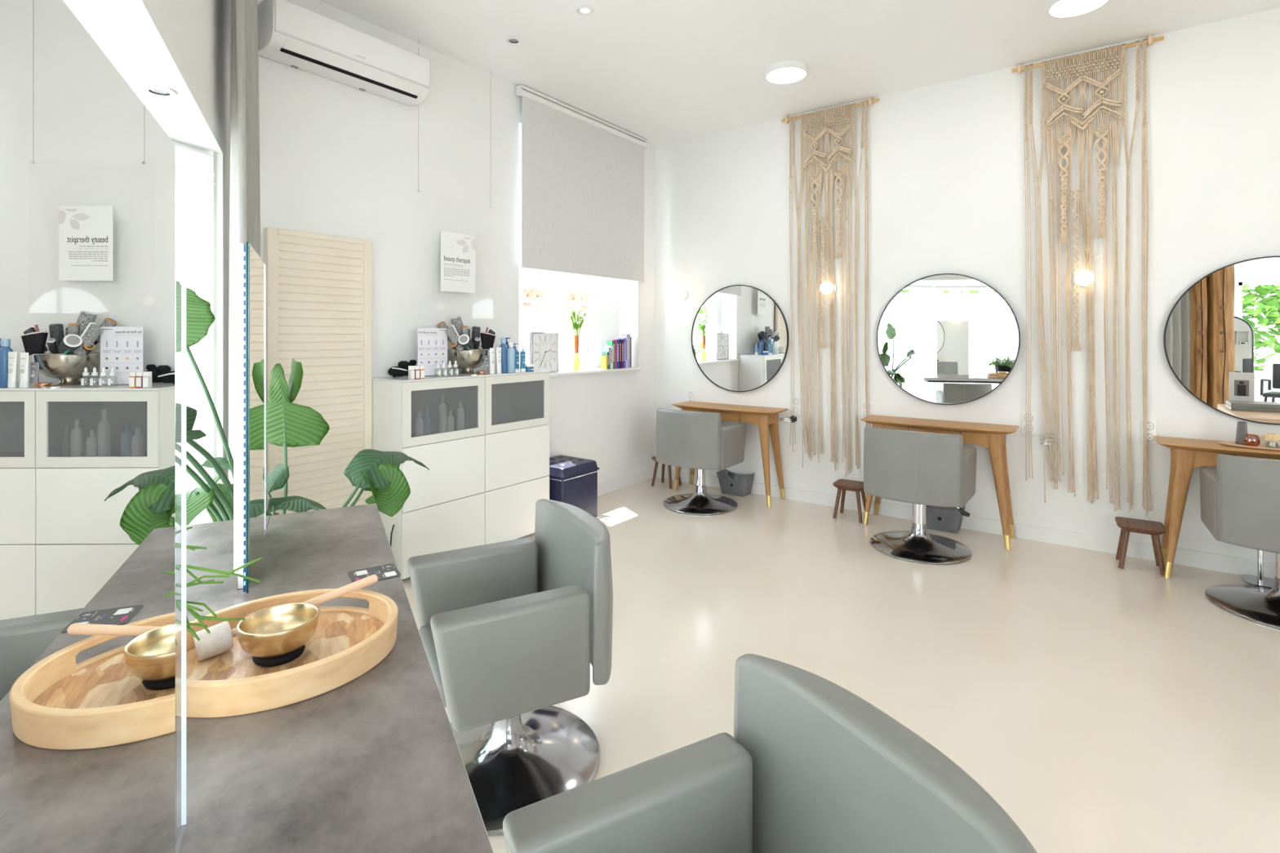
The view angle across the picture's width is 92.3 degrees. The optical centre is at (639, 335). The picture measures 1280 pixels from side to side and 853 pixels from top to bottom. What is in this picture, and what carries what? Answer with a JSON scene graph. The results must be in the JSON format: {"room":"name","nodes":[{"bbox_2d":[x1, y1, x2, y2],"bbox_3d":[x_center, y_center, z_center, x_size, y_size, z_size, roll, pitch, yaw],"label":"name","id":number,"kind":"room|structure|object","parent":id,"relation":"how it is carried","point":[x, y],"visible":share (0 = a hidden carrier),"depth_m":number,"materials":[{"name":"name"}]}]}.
{"room":"salon","nodes":[
{"label":"salon","id":0,"kind":"room"},
{"bbox_2d":[75,0,228,524],"bbox_3d":[-0.895,-0.233,0.689,0.150,3.265,5.850,0,0,-28],"label":"wall","id":1,"kind":"structure","parent":0,"point":[181,46],"depth_m":2.35,"materials":[{"name":"paint"}]},
{"bbox_2d":[63,0,177,141],"bbox_3d":[-1.417,-0.891,0.502,1.152,0.078,4.703,0,0,-28],"label":"soffit","id":2,"kind":"structure","parent":1,"relation":"attached to","point":[73,5],"depth_m":1.89,"materials":[{"name":"paint"}]},
{"bbox_2d":[141,84,177,97],"bbox_3d":[-1.665,-0.844,2.130,0.100,0.012,0.100,0,0,36],"label":"recessed light","id":3,"kind":"object","parent":2,"relation":"attached to","point":[157,89],"visible":1,"depth_m":2.12,"materials":[{"name":"white plastic"}]},
{"bbox_2d":[171,139,217,523],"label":"window","id":4,"kind":"structure","parent":1,"relation":"in","point":[208,158],"depth_m":2.83,"materials":[{"name":"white glass"}]},
{"bbox_2d":[175,162,181,284],"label":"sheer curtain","id":5,"kind":"object","parent":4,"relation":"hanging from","point":[178,166],"depth_m":2.60,"materials":[{"name":"fabric"}]},
{"bbox_2d":[175,351,181,404],"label":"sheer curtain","id":6,"kind":"object","parent":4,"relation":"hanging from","point":[178,355],"depth_m":2.60,"materials":[{"name":"fabric"}]},
{"bbox_2d":[175,462,181,493],"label":"sheer curtain","id":7,"kind":"object","parent":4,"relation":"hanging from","point":[178,468],"depth_m":2.60,"materials":[{"name":"fabric"}]},
{"bbox_2d":[186,351,199,430],"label":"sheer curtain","id":8,"kind":"object","parent":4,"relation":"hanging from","point":[192,379],"depth_m":2.70,"materials":[{"name":"fabric"}]},
{"bbox_2d":[186,471,199,492],"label":"sheer curtain","id":9,"kind":"object","parent":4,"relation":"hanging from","point":[191,484],"depth_m":2.69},
{"bbox_2d":[189,342,199,368],"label":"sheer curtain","id":10,"kind":"object","parent":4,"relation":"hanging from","point":[194,348],"depth_m":2.70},
{"bbox_2d":[186,164,213,296],"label":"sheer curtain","id":11,"kind":"object","parent":4,"relation":"hanging from","point":[192,264],"depth_m":2.70,"materials":[{"name":"fabric"}]},
{"bbox_2d":[175,0,654,484],"bbox_3d":[-1.104,-0.233,4.639,0.332,3.265,4.175,0,0,36],"label":"wall","id":12,"kind":"structure","parent":0,"point":[336,158],"depth_m":4.00,"materials":[{"name":"paint"}]},
{"bbox_2d":[257,0,430,106],"bbox_3d":[-1.626,-1.562,3.454,0.220,0.253,0.904,0,0,36],"label":"air conditioner","id":13,"kind":"object","parent":12,"relation":"attached to","point":[295,36],"visible":0.98,"depth_m":3.33,"materials":[{"name":"white plastic"}]},
{"bbox_2d":[519,136,618,370],"bbox_3d":[-0.678,-0.642,5.390,0.070,1.915,1.510,0,0,36],"label":"window","id":14,"kind":"structure","parent":12,"relation":"in","point":[603,292],"depth_m":5.37,"materials":[{"name":"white glass"}]},
{"bbox_2d":[515,84,648,281],"bbox_3d":[-0.428,-1.181,5.207,0.080,1.353,1.616,0,0,36],"label":"roller blind","id":15,"kind":"object","parent":12,"relation":"attached to","point":[583,173],"visible":1,"depth_m":5.09,"materials":[{"name":"fabric"}]},
{"bbox_2d":[549,366,641,376],"bbox_3d":[-0.539,0.315,5.288,0.275,0.024,1.506,0,0,36],"label":"window sill","id":16,"kind":"structure","parent":12,"relation":"attached to","point":[586,371],"depth_m":5.31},
{"bbox_2d":[529,326,558,373],"bbox_3d":[-0.759,0.119,4.897,0.032,0.368,0.296,0,0,36],"label":"clock","id":17,"kind":"object","parent":16,"relation":"on","point":[544,346],"visible":0.91,"depth_m":4.89,"materials":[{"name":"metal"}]},
{"bbox_2d":[573,335,578,353],"bbox_3d":[-0.540,0.152,5.232,0.072,0.300,0.072,0,0,36],"label":"vase","id":18,"kind":"object","parent":16,"relation":"on","point":[575,337],"visible":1,"depth_m":5.22,"materials":[{"name":"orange glass"}]},
{"bbox_2d":[568,303,586,336],"bbox_3d":[-0.552,-0.067,5.221,0.130,0.400,0.218,0,0,36],"label":"flower bouquet","id":19,"kind":"object","parent":18,"relation":"in","point":[578,308],"visible":1,"depth_m":5.23,"materials":[{"name":"green plant"}]},
{"bbox_2d":[600,355,607,368],"bbox_3d":[-0.320,0.245,5.481,0.016,0.115,0.110,0,0,-30],"label":"book","id":20,"kind":"object","parent":16,"relation":"on","point":[603,358],"visible":1,"depth_m":5.46,"materials":[{"name":"yellow paper"}]},
{"bbox_2d":[606,340,614,368],"bbox_3d":[-0.262,0.175,5.560,0.026,0.255,0.110,0,0,-30],"label":"book","id":21,"kind":"object","parent":16,"relation":"on","point":[609,343],"visible":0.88,"depth_m":5.51,"materials":[{"name":"green paper"}]},
{"bbox_2d":[608,339,617,368],"bbox_3d":[-0.245,0.172,5.583,0.023,0.260,0.110,0,0,-30],"label":"book","id":22,"kind":"object","parent":16,"relation":"on","point":[615,340],"visible":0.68,"depth_m":5.54,"materials":[{"name":"pink paper"}]},
{"bbox_2d":[621,334,630,368],"bbox_3d":[-0.133,0.147,5.736,0.032,0.310,0.110,0,0,-30],"label":"book","id":23,"kind":"object","parent":16,"relation":"on","point":[628,335],"visible":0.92,"depth_m":5.69,"materials":[{"name":"blue paper"}]},
{"bbox_2d":[597,467,654,496],"bbox_3d":[-0.939,1.350,4.571,0.015,0.100,3.660,0,0,36],"label":"baseboard","id":24,"kind":"structure","parent":12,"relation":"attached to","point":[613,485],"depth_m":5.65,"materials":[{"name":"wood"}]},
{"bbox_2d":[319,0,1279,146],"bbox_3d":[0.847,-1.915,-0.141,8.468,0.100,9.175,0,0,36],"label":"ceiling","id":25,"kind":"structure","parent":0,"point":[660,72],"depth_m":3.88,"materials":[{"name":"paint"}]},
{"bbox_2d":[228,0,260,484],"bbox_3d":[-1.827,-0.241,2.845,0.111,3.243,0.478,0,0,-21],"label":"curtain","id":26,"kind":"object","parent":25,"relation":"hanging from","point":[245,193],"visible":0.36,"depth_m":2.69,"materials":[{"name":"fabric"}]},
{"bbox_2d":[417,36,492,293],"bbox_3d":[-1.225,-0.990,4.067,0.012,1.750,0.650,0,0,36],"label":"hanging sign","id":27,"kind":"object","parent":25,"relation":"hanging from","point":[457,250],"visible":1,"depth_m":4.07,"materials":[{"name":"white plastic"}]},
{"bbox_2d":[440,231,475,293],"bbox_3d":[-1.206,-0.480,4.086,0.004,0.390,0.277,0,0,36],"label":"poster","id":28,"kind":"object","parent":27,"relation":"attached to","point":[457,250],"depth_m":4.08,"materials":[{"name":"white paper"}]},
{"bbox_2d":[456,236,475,252],"bbox_3d":[-1.170,-0.606,4.132,0.001,0.108,0.160,0,0,36],"label":"print","id":29,"kind":"object","parent":27,"relation":"attached to","point":[465,248],"depth_m":4.14},
{"bbox_2d":[505,35,521,44],"bbox_3d":[-0.797,-1.859,3.881,0.100,0.012,0.100,0,0,36],"label":"recessed light","id":30,"kind":"object","parent":25,"relation":"in","point":[513,40],"visible":1,"depth_m":3.88,"materials":[{"name":"white plastic"}]},
{"bbox_2d":[576,5,593,15],"bbox_3d":[-0.315,-1.859,3.524,0.100,0.012,0.100,0,0,36],"label":"recessed light","id":31,"kind":"object","parent":25,"relation":"in","point":[584,9],"visible":1,"depth_m":3.52,"materials":[{"name":"white plastic"}]},
{"bbox_2d":[764,60,807,84],"bbox_3d":[1.025,-1.841,4.314,0.288,0.048,0.288,0,0,36],"label":"ceiling lamp","id":32,"kind":"object","parent":25,"relation":"attached to","point":[784,72],"visible":1,"depth_m":4.25,"materials":[{"name":"white plastic"}]},
{"bbox_2d":[767,67,805,83],"bbox_3d":[1.025,-1.825,4.314,0.264,0.016,0.264,0,0,36],"label":"diffuser","id":33,"kind":"object","parent":32,"relation":"attached to","point":[775,75],"depth_m":4.29,"materials":[{"name":"white"}]},
{"bbox_2d":[1047,0,1108,17],"bbox_3d":[2.414,-1.841,3.385,0.288,0.048,0.288,0,0,36],"label":"ceiling lamp","id":34,"kind":"object","parent":25,"relation":"attached to","point":[1055,8],"visible":1,"depth_m":3.41,"materials":[{"name":"white"}]},
{"bbox_2d":[402,477,1279,852],"bbox_3d":[0.847,1.440,-0.141,8.468,0.080,9.175,0,0,36],"label":"floor","id":35,"kind":"structure","parent":0,"point":[1104,707],"depth_m":2.64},
{"bbox_2d":[175,280,429,525],"bbox_3d":[-1.385,0.600,2.513,0.537,1.601,1.124,0,0,43],"label":"plant","id":36,"kind":"object","parent":35,"relation":"on","point":[288,424],"visible":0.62,"depth_m":2.48,"materials":[{"name":"green plant"}]},
{"bbox_2d":[264,226,372,515],"bbox_3d":[-1.757,0.417,3.395,0.040,1.945,0.570,0,0,36],"label":"louvered panel","id":37,"kind":"object","parent":35,"relation":"on","point":[319,286],"visible":0.53,"depth_m":3.39,"materials":[{"name":"wood"}]},
{"bbox_2d":[175,503,493,852],"bbox_3d":[-0.733,1.004,1.085,0.662,0.788,2.242,0,0,-28],"label":"desk","id":38,"kind":"object","parent":35,"relation":"on","point":[372,762],"visible":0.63,"depth_m":0.91,"materials":[{"name":"concrete"}]},
{"bbox_2d":[0,0,186,852],"bbox_3d":[-0.457,0.195,0.523,0.030,0.829,0.532,0,0,-27],"label":"mirror","id":39,"kind":"object","parent":38,"relation":"on","point":[87,171],"visible":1,"depth_m":0.44,"materials":[{"name":"clear glass"}]},
{"bbox_2d":[233,241,266,593],"bbox_3d":[-1.061,0.195,1.682,0.031,0.829,0.532,0,0,-27],"label":"mirror","id":40,"kind":"object","parent":38,"relation":"on","point":[249,268],"visible":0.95,"depth_m":1.45,"materials":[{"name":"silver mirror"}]},
{"bbox_2d":[233,243,243,573],"bbox_3d":[-0.951,0.172,1.457,0.016,0.776,0.030,0,0,-28],"label":"diffuser","id":41,"kind":"object","parent":40,"relation":"attached to","point":[237,247],"depth_m":1.45,"materials":[{"name":"white"}]},
{"bbox_2d":[175,588,398,718],"bbox_3d":[-0.675,0.581,1.159,0.410,0.056,0.364,0,0,-28],"label":"oval tray","id":42,"kind":"object","parent":38,"relation":"on","point":[346,643],"visible":0.7,"depth_m":1.10,"materials":[{"name":"brown wood"}]},
{"bbox_2d":[175,526,262,645],"bbox_3d":[-0.899,0.441,0.908,0.470,0.338,0.486,0,0,36],"label":"plant","id":43,"kind":"object","parent":42,"relation":"on","point":[178,602],"visible":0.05,"depth_m":0.96,"materials":[{"name":"green plant"}]},
{"bbox_2d":[236,603,319,658],"bbox_3d":[-0.670,0.554,1.142,0.132,0.058,0.132,0,0,36],"label":"bowl","id":44,"kind":"object","parent":42,"relation":"on","point":[279,630],"visible":0.98,"depth_m":1.14,"materials":[{"name":"gold metal"}]},
{"bbox_2d":[252,644,305,666],"bbox_3d":[-0.670,0.588,1.142,0.085,0.017,0.085,0,0,36],"label":"cushion","id":45,"kind":"object","parent":42,"relation":"on","point":[268,662],"visible":0.46,"depth_m":1.11,"materials":[{"name":"black fabric"}]},
{"bbox_2d":[193,574,377,661],"bbox_3d":[-0.697,0.561,1.238,0.328,0.075,0.053,0,0,-43],"label":"mallet","id":46,"kind":"object","parent":42,"relation":"on","point":[220,640],"visible":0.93,"depth_m":1.14,"materials":[{"name":"brown wood"}]},
{"bbox_2d":[347,563,400,582],"bbox_3d":[-0.677,0.608,1.567,0.112,0.002,0.100,0,0,-33],"label":"card","id":47,"kind":"object","parent":38,"relation":"on","point":[388,571],"visible":0.87,"depth_m":1.57,"materials":[{"name":"grey"}]},
{"bbox_2d":[372,368,550,581],"bbox_3d":[-1.128,0.827,4.005,0.370,1.147,1.156,0,0,36],"label":"storage cabinet","id":48,"kind":"object","parent":35,"relation":"on","point":[483,483],"visible":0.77,"depth_m":3.85,"materials":[{"name":"white paint"}]},
{"bbox_2d":[387,360,416,377],"bbox_3d":[-1.438,0.202,3.729,0.096,0.099,0.198,0,0,28],"label":"bag","id":49,"kind":"object","parent":48,"relation":"on","point":[402,370],"visible":0.88,"depth_m":3.69,"materials":[{"name":"black"}]},
{"bbox_2d":[408,365,414,379],"bbox_3d":[-1.300,0.214,3.499,0.027,0.077,0.028,0,0,36],"label":"box","id":50,"kind":"object","parent":48,"relation":"on","point":[411,368],"visible":1,"depth_m":3.49,"materials":[{"name":"white"}]},
{"bbox_2d":[414,412,423,436],"bbox_3d":[-1.282,0.538,3.570,0.048,0.180,0.048,0,0,36],"label":"bottle","id":51,"kind":"object","parent":48,"relation":"in","point":[419,423],"visible":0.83,"depth_m":3.55,"materials":[{"name":"white plastic"}]},
{"bbox_2d":[422,408,431,435],"bbox_3d":[-1.252,0.528,3.610,0.048,0.200,0.048,0,0,36],"label":"bottle","id":52,"kind":"object","parent":48,"relation":"in","point":[426,418],"visible":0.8,"depth_m":3.59,"materials":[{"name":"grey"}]},
{"bbox_2d":[417,328,447,375],"bbox_3d":[-1.276,0.103,3.798,0.080,0.298,0.214,0,0,38],"label":"card stand","id":53,"kind":"object","parent":48,"relation":"on","point":[432,342],"visible":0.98,"depth_m":3.80,"materials":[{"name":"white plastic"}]},
{"bbox_2d":[438,394,446,433],"bbox_3d":[-1.187,0.493,3.699,0.048,0.270,0.048,0,0,36],"label":"bottle","id":54,"kind":"object","parent":48,"relation":"in","point":[442,407],"visible":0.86,"depth_m":3.68,"materials":[{"name":"white plastic"}]},
{"bbox_2d":[446,410,454,431],"bbox_3d":[-1.155,0.543,3.743,0.048,0.170,0.048,0,0,36],"label":"bottle","id":55,"kind":"object","parent":48,"relation":"in","point":[450,419],"visible":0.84,"depth_m":3.73,"materials":[{"name":"white plastic"}]},
{"bbox_2d":[456,400,464,430],"bbox_3d":[-1.111,0.518,3.803,0.048,0.220,0.048,0,0,36],"label":"bottle","id":56,"kind":"object","parent":48,"relation":"in","point":[460,412],"visible":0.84,"depth_m":3.79,"materials":[{"name":"white plastic"}]},
{"bbox_2d":[464,404,470,429],"bbox_3d":[-1.084,0.533,3.840,0.048,0.190,0.048,0,0,36],"label":"bottle","id":57,"kind":"object","parent":48,"relation":"in","point":[467,415],"visible":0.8,"depth_m":3.82,"materials":[{"name":"grey plastic"}]},
{"bbox_2d":[447,348,488,373],"bbox_3d":[-1.134,0.172,4.054,0.276,0.161,0.276,0,0,36],"label":"footed bowl","id":58,"kind":"object","parent":48,"relation":"on","point":[466,360],"visible":0.82,"depth_m":3.96,"materials":[{"name":"silver metal"}]},
{"bbox_2d":[445,324,464,351],"bbox_3d":[-1.164,0.022,3.883,0.028,0.171,0.140,0,0,36],"label":"brush","id":59,"kind":"object","parent":58,"relation":"in","point":[451,332],"visible":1,"depth_m":3.86,"materials":[{"name":"white plastic"}]},
{"bbox_2d":[450,315,463,336],"bbox_3d":[-1.183,-0.031,4.009,0.109,0.189,0.078,0,0,-21],"label":"brush","id":60,"kind":"object","parent":58,"relation":"in","point":[457,322],"visible":0.59,"depth_m":3.98,"materials":[{"name":"white plastic"}]},
{"bbox_2d":[457,333,473,349],"bbox_3d":[-1.113,0.051,3.955,0.084,0.119,0.175,0,0,-1],"label":"brush","id":61,"kind":"object","parent":58,"relation":"in","point":[464,340],"visible":0.96,"depth_m":3.89,"materials":[{"name":"white plastic"}]},
{"bbox_2d":[471,326,480,349],"bbox_3d":[-1.103,0.035,4.130,0.070,0.190,0.080,0,0,36],"label":"brush","id":62,"kind":"object","parent":58,"relation":"in","point":[475,330],"visible":0.62,"depth_m":4.11,"materials":[{"name":"grey plastic"}]},
{"bbox_2d":[480,332,496,350],"bbox_3d":[-1.010,0.040,4.098,0.048,0.121,0.122,0,0,36],"label":"brush","id":63,"kind":"object","parent":58,"relation":"in","point":[488,340],"visible":0.97,"depth_m":4.07,"materials":[{"name":"black"}]},
{"bbox_2d":[484,355,488,373],"bbox_3d":[-0.995,0.192,3.986,0.026,0.120,0.042,0,0,36],"label":"tube","id":64,"kind":"object","parent":48,"relation":"on","point":[486,357],"visible":1,"depth_m":3.98,"materials":[{"name":"grey plastic"}]},
{"bbox_2d":[489,347,494,373],"bbox_3d":[-0.959,0.168,3.993,0.026,0.168,0.042,0,0,36],"label":"tube","id":65,"kind":"object","parent":48,"relation":"on","point":[491,349],"visible":1,"depth_m":3.98,"materials":[{"name":"white plastic"}]},
{"bbox_2d":[496,346,501,373],"bbox_3d":[-0.926,0.166,4.038,0.026,0.172,0.042,0,0,36],"label":"tube","id":66,"kind":"object","parent":48,"relation":"on","point":[498,348],"visible":1,"depth_m":4.03,"materials":[{"name":"white plastic"}]},
{"bbox_2d":[499,337,507,373],"bbox_3d":[-0.917,0.135,4.127,0.056,0.235,0.056,0,0,36],"label":"bottle","id":67,"kind":"object","parent":48,"relation":"on","point":[504,347],"visible":0.88,"depth_m":4.10,"materials":[{"name":"blue"}]},
{"bbox_2d":[506,342,515,373],"bbox_3d":[-0.865,0.150,4.122,0.052,0.205,0.052,0,0,36],"label":"bottle","id":68,"kind":"object","parent":48,"relation":"on","point":[510,352],"visible":1,"depth_m":4.10,"materials":[{"name":"blue"}]},
{"bbox_2d":[515,351,519,372],"bbox_3d":[-0.835,0.183,4.162,0.031,0.138,0.050,0,0,36],"label":"tube","id":69,"kind":"object","parent":48,"relation":"on","point":[517,353],"visible":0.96,"depth_m":4.15,"materials":[{"name":"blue plastic"}]},
{"bbox_2d":[520,351,525,372],"bbox_3d":[-0.802,0.182,4.207,0.031,0.140,0.050,0,0,36],"label":"tube","id":70,"kind":"object","parent":48,"relation":"on","point":[522,354],"visible":1,"depth_m":4.20,"materials":[{"name":"blue plastic"}]},
{"bbox_2d":[407,498,613,835],"bbox_3d":[-0.430,1.015,2.025,0.633,0.770,0.615,0,0,-28],"label":"salon chair","id":71,"kind":"object","parent":35,"relation":"on","point":[513,631],"visible":0.89,"depth_m":1.88,"materials":[{"name":"leather"}]},
{"bbox_2d":[548,454,599,517],"bbox_3d":[-0.592,1.171,4.657,0.412,0.437,0.419,0,0,36],"label":"trash can","id":72,"kind":"object","parent":35,"relation":"on","point":[573,481],"visible":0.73,"depth_m":4.54,"materials":[{"name":"blue metal"}]},
{"bbox_2d":[651,456,681,488],"bbox_3d":[0.247,1.268,5.722,0.230,0.266,0.201,0,0,34],"label":"wooden stool","id":73,"kind":"object","parent":35,"relation":"on","point":[653,458],"visible":0.38,"depth_m":5.70,"materials":[{"name":"brown wood"}]},
{"bbox_2d":[655,408,746,515],"bbox_3d":[0.492,1.000,5.072,0.616,0.800,0.633,0,0,35],"label":"salon chair","id":74,"kind":"object","parent":35,"relation":"on","point":[696,440],"visible":1,"depth_m":4.85,"materials":[{"name":"leather"}]},
{"bbox_2d":[671,401,788,507],"bbox_3d":[0.760,1.012,5.381,0.989,0.775,0.346,0,0,36],"label":"console table","id":75,"kind":"object","parent":35,"relation":"on","point":[766,418],"visible":0.85,"depth_m":5.22,"materials":[{"name":"brown wood"}]},
{"bbox_2d":[716,469,754,497],"bbox_3d":[0.842,1.305,5.417,0.290,0.188,0.170,0,0,36],"label":"basket","id":76,"kind":"object","parent":35,"relation":"on","point":[741,486],"visible":0.96,"depth_m":5.36,"materials":[{"name":"fabric"}]},
{"bbox_2d":[502,653,1037,852],"bbox_3d":[0.159,1.015,0.873,0.633,0.770,0.615,0,0,-28],"label":"salon chair","id":77,"kind":"object","parent":35,"relation":"on","point":[809,765],"visible":1,"depth_m":1.04,"materials":[{"name":"grey leather"}]},
{"bbox_2d":[832,479,866,522],"bbox_3d":[1.618,1.268,4.716,0.230,0.266,0.201,0,0,35],"label":"wooden stool","id":78,"kind":"object","parent":35,"relation":"on","point":[845,485],"visible":0.84,"depth_m":4.69,"materials":[{"name":"brown wood"}]},
{"bbox_2d":[863,426,976,564],"bbox_3d":[1.835,1.000,4.044,0.616,0.800,0.633,0,0,37],"label":"salon chair","id":79,"kind":"object","parent":35,"relation":"on","point":[921,469],"visible":1,"depth_m":3.83,"materials":[{"name":"grey leather"}]},
{"bbox_2d":[860,414,1019,550],"bbox_3d":[2.112,1.012,4.389,0.989,0.775,0.346,0,0,36],"label":"console table","id":80,"kind":"object","parent":35,"relation":"on","point":[993,437],"visible":0.77,"depth_m":4.21,"materials":[{"name":"brown wood"}]},
{"bbox_2d":[926,505,965,533],"bbox_3d":[2.176,1.305,4.438,0.290,0.188,0.170,0,0,36],"label":"storage bin","id":81,"kind":"object","parent":35,"relation":"on","point":[948,519],"visible":0.73,"depth_m":4.37,"materials":[{"name":"fabric"}]},
{"bbox_2d":[1115,516,1166,575],"bbox_3d":[3.016,1.268,3.709,0.230,0.266,0.201,0,0,33],"label":"wooden stool","id":82,"kind":"object","parent":35,"relation":"on","point":[1126,525],"visible":0.99,"depth_m":3.68,"materials":[{"name":"brown wood"}]},
{"bbox_2d":[1154,435,1279,578],"bbox_3d":[3.485,1.012,3.382,0.989,0.775,0.346,0,0,36],"label":"console table","id":83,"kind":"object","parent":35,"relation":"on","point":[1186,454],"visible":0.86,"depth_m":3.53,"materials":[{"name":"brown wood"}]},
{"bbox_2d":[1217,441,1279,451],"bbox_3d":[3.472,0.617,3.381,0.430,0.015,0.170,0,0,36],"label":"serving tray","id":84,"kind":"object","parent":83,"relation":"on","point":[1262,446],"visible":0.85,"depth_m":3.42,"materials":[{"name":"brown wood"}]},
{"bbox_2d":[1235,421,1248,444],"bbox_3d":[3.403,0.553,3.476,0.048,0.125,0.056,0,0,19],"label":"vase","id":85,"kind":"object","parent":84,"relation":"on","point":[1242,427],"visible":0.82,"depth_m":3.46,"materials":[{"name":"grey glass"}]},
{"bbox_2d":[1242,434,1260,446],"bbox_3d":[3.383,0.584,3.403,0.072,0.064,0.072,0,0,36],"label":"bowl","id":86,"kind":"object","parent":84,"relation":"on","point":[1252,440],"visible":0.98,"depth_m":3.38,"materials":[{"name":"orange"}]},
{"bbox_2d":[1259,433,1279,441],"bbox_3d":[3.462,0.579,3.369,0.091,0.074,0.095,0,0,36],"label":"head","id":87,"kind":"object","parent":84,"relation":"on","point":[1268,437],"visible":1,"depth_m":3.35},
{"bbox_2d":[1199,454,1279,629],"bbox_3d":[3.273,1.000,3.109,0.616,0.800,0.633,0,0,35],"label":"salon chair","id":88,"kind":"object","parent":35,"relation":"on","point":[1240,497],"visible":1,"depth_m":3.03,"materials":[{"name":"grey leather"}]},
{"bbox_2d":[1241,550,1274,588],"bbox_3d":[3.575,1.283,3.411,0.330,0.232,0.190,0,0,36],"label":"metal footrest","id":89,"kind":"object","parent":88,"relation":"attached to","point":[1260,580],"visible":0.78,"depth_m":3.44,"materials":[{"name":"metal"}]},
{"bbox_2d":[654,7,1279,563],"bbox_3d":[3.619,-0.233,3.639,8.468,3.265,0.200,0,0,36],"label":"wall","id":90,"kind":"structure","parent":0,"point":[946,159],"depth_m":4.29,"materials":[{"name":"paint"}]},
{"bbox_2d":[672,288,688,299],"bbox_3d":[0.373,-0.383,5.798,0.104,0.100,0.156,0,0,36],"label":"sconce","id":91,"kind":"object","parent":90,"relation":"attached to","point":[677,294],"visible":1,"depth_m":5.75,"materials":[{"name":"beige"}]},
{"bbox_2d":[686,390,694,401],"bbox_3d":[0.479,0.600,5.810,0.082,0.154,0.012,0,0,36],"label":"double socket","id":92,"kind":"object","parent":90,"relation":"attached to","point":[690,393],"visible":0.66,"depth_m":5.81,"materials":[{"name":"white plastic"}]},
{"bbox_2d":[691,284,788,391],"bbox_3d":[0.873,0.030,5.506,0.958,0.958,0.022,0,0,36],"label":"round mirror","id":93,"kind":"object","parent":90,"relation":"attached to","point":[740,334],"visible":1,"depth_m":5.48,"materials":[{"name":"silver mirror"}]},
{"bbox_2d":[791,396,800,415],"bbox_3d":[1.319,0.598,5.194,0.082,0.154,0.012,0,0,36],"label":"double socket","id":94,"kind":"object","parent":90,"relation":"attached to","point":[797,400],"visible":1,"depth_m":5.18,"materials":[{"name":"white plastic"}]},
{"bbox_2d":[781,97,879,476],"bbox_3d":[1.531,-0.347,5.007,0.800,3.024,0.060,0,0,36],"label":"macrame hanging","id":95,"kind":"object","parent":90,"relation":"attached to","point":[816,115],"visible":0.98,"depth_m":4.98,"materials":[{"name":"beige fabric"}]},
{"bbox_2d":[819,281,836,294],"bbox_3d":[1.514,-0.380,4.961,0.104,0.100,0.156,0,0,36],"label":"sconce","id":96,"kind":"object","parent":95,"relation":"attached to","point":[826,287],"visible":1,"depth_m":4.91,"materials":[{"name":"glass"}]},
{"bbox_2d":[861,400,872,418],"bbox_3d":[1.789,0.595,4.849,0.082,0.154,0.012,0,0,36],"label":"double socket","id":97,"kind":"object","parent":90,"relation":"attached to","point":[863,402],"visible":0.78,"depth_m":4.85,"materials":[{"name":"white plastic"}]},
{"bbox_2d":[876,273,1020,404],"bbox_3d":[2.220,0.030,4.495,0.958,0.958,0.022,0,0,39],"label":"round mirror","id":98,"kind":"object","parent":90,"relation":"attached to","point":[943,339],"visible":1,"depth_m":4.47,"materials":[{"name":"black mirror"}]},
{"bbox_2d":[653,466,1275,578],"bbox_3d":[3.552,1.350,3.555,8.458,0.100,0.015,0,0,36],"label":"baseboard","id":99,"kind":"structure","parent":90,"relation":"attached to","point":[1188,557],"depth_m":4.13,"materials":[{"name":"wood"}]},
{"bbox_2d":[1021,411,1035,435],"bbox_3d":[2.660,0.603,4.210,0.082,0.154,0.012,0,0,36],"label":"double socket","id":100,"kind":"object","parent":90,"relation":"attached to","point":[1023,413],"visible":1,"depth_m":4.20,"materials":[{"name":"white plastic"}]},
{"bbox_2d":[1074,270,1093,286],"bbox_3d":[2.867,-0.367,3.969,0.104,0.100,0.156,0,0,36],"label":"sconce","id":101,"kind":"object","parent":90,"relation":"attached to","point":[1082,277],"visible":1,"depth_m":3.92,"materials":[{"name":"beige"}]},
{"bbox_2d":[1012,34,1164,515],"bbox_3d":[2.891,-0.368,4.009,0.800,2.981,0.060,0,0,36],"label":"macrame hanging","id":102,"kind":"object","parent":90,"relation":"attached to","point":[1104,133],"visible":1,"depth_m":3.99,"materials":[{"name":"beige fabric"}]},
{"bbox_2d":[1139,418,1156,444],"bbox_3d":[3.171,0.603,3.836,0.082,0.154,0.012,0,0,36],"label":"double socket","id":103,"kind":"object","parent":90,"relation":"attached to","point":[1152,424],"visible":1,"depth_m":3.83,"materials":[{"name":"white plastic"}]},
{"bbox_2d":[1163,255,1279,425],"bbox_3d":[3.604,0.030,3.497,0.958,0.958,0.022,0,0,36],"label":"round mirror","id":104,"kind":"object","parent":90,"relation":"attached to","point":[1221,336],"visible":1,"depth_m":3.59,"materials":[{"name":"black mirror"}]},
{"label":"outside","id":105,"kind":"structure","parent":0,"visible":0},
{"bbox_3d":[0.000,1.575,0.000,80.000,0.150,60.000,0,0,36],"label":"ground","id":106,"kind":"structure","parent":105,"visible":0},
{"bbox_2d":[523,283,588,343],"bbox_3d":[-5.936,0.071,11.795,3.274,2.858,18.200,0,0,36],"label":"house","id":107,"kind":"structure","parent":106,"relation":"on","point":[533,294],"depth_m":14.44,"materials":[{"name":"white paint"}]},
{"bbox_2d":[523,337,588,360],"bbox_3d":[-1.163,0.768,10.926,1.800,1.454,4.045,0,0,36],"label":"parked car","id":108,"kind":"object","parent":106,"relation":"on","point":[583,353],"visible":0.02,"depth_m":10.12,"materials":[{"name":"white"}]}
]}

